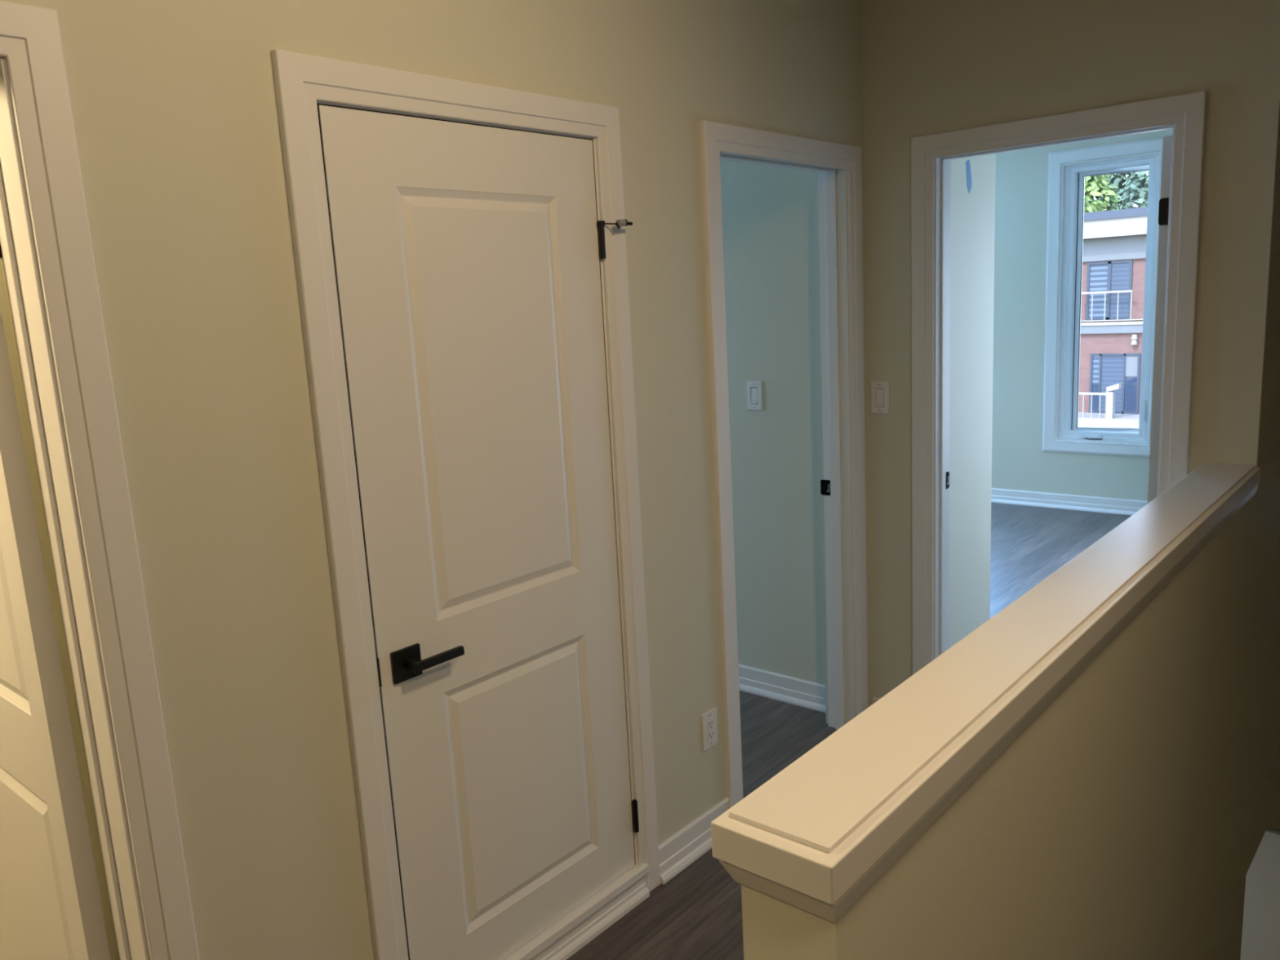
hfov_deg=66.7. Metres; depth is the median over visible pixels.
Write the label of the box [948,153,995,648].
wall
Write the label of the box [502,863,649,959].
baseboard
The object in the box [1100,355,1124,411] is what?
blind
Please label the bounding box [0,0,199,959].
door frame
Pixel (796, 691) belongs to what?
baseboard
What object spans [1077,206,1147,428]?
townhouse
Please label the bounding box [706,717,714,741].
receptacle
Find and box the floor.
[566,502,1131,959]
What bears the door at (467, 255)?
in the wall at (174, 105)
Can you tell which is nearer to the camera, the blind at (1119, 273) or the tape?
the tape
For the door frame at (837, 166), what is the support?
attached to the wall at (174, 105)
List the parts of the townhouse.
railing, pane, railing, pane, pane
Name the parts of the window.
sash, lock lever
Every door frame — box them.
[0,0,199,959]
[0,257,119,959]
[271,48,660,959]
[699,120,867,808]
[911,90,1207,675]
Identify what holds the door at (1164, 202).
in the wall at (929, 67)
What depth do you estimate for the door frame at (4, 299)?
2.33 m
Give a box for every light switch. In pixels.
[746,381,762,410]
[871,381,889,413]
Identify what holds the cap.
on the wall at (1104, 830)
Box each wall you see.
[3,0,869,959]
[720,0,1279,814]
[741,213,1279,959]
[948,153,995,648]
[991,128,1173,501]
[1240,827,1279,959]
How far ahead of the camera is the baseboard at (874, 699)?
3.76 m
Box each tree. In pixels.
[1084,173,1119,213]
[1092,170,1149,210]
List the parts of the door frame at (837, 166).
strike plate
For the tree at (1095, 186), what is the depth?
41.91 m
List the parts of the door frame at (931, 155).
strike plate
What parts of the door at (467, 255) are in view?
latch plate, lever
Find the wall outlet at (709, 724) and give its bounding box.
[701,706,717,751]
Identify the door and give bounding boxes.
[0,306,111,959]
[318,105,639,959]
[1147,135,1172,503]
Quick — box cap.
[711,462,1260,924]
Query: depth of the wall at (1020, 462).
7.09 m
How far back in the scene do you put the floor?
3.60 m
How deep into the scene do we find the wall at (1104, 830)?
1.92 m
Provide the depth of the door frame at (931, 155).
3.23 m
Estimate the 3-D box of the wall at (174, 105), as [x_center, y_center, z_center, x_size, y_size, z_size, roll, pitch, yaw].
[-1.458,0.178,1.035,0.130,2.748,6.899,6,14,40]
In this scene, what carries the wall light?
attached to the townhouse
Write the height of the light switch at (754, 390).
0.116 m
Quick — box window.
[1042,137,1163,457]
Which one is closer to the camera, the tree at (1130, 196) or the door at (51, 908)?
the door at (51, 908)
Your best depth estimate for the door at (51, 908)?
1.75 m
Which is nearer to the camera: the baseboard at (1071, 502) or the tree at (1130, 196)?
the baseboard at (1071, 502)
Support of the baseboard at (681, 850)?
attached to the wall at (174, 105)
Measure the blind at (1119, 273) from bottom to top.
1.634 m
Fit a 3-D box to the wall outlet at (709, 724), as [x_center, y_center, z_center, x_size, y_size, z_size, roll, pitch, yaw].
[0.214,0.760,2.969,0.008,0.116,0.071,6,14,40]
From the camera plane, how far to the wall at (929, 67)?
3.31 m
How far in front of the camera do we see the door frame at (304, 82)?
2.02 m
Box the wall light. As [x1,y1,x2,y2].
[1131,334,1137,344]
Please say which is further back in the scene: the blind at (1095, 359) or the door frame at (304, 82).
the blind at (1095, 359)
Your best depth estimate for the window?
6.85 m
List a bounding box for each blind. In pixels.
[1088,263,1107,317]
[1092,355,1099,382]
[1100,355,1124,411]
[1109,262,1129,317]
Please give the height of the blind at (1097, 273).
1.634 m
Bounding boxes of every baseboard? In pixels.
[502,863,649,959]
[658,797,729,884]
[738,664,826,712]
[872,697,879,703]
[991,488,1147,515]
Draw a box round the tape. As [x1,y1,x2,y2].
[965,160,971,194]
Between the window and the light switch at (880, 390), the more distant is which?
the window

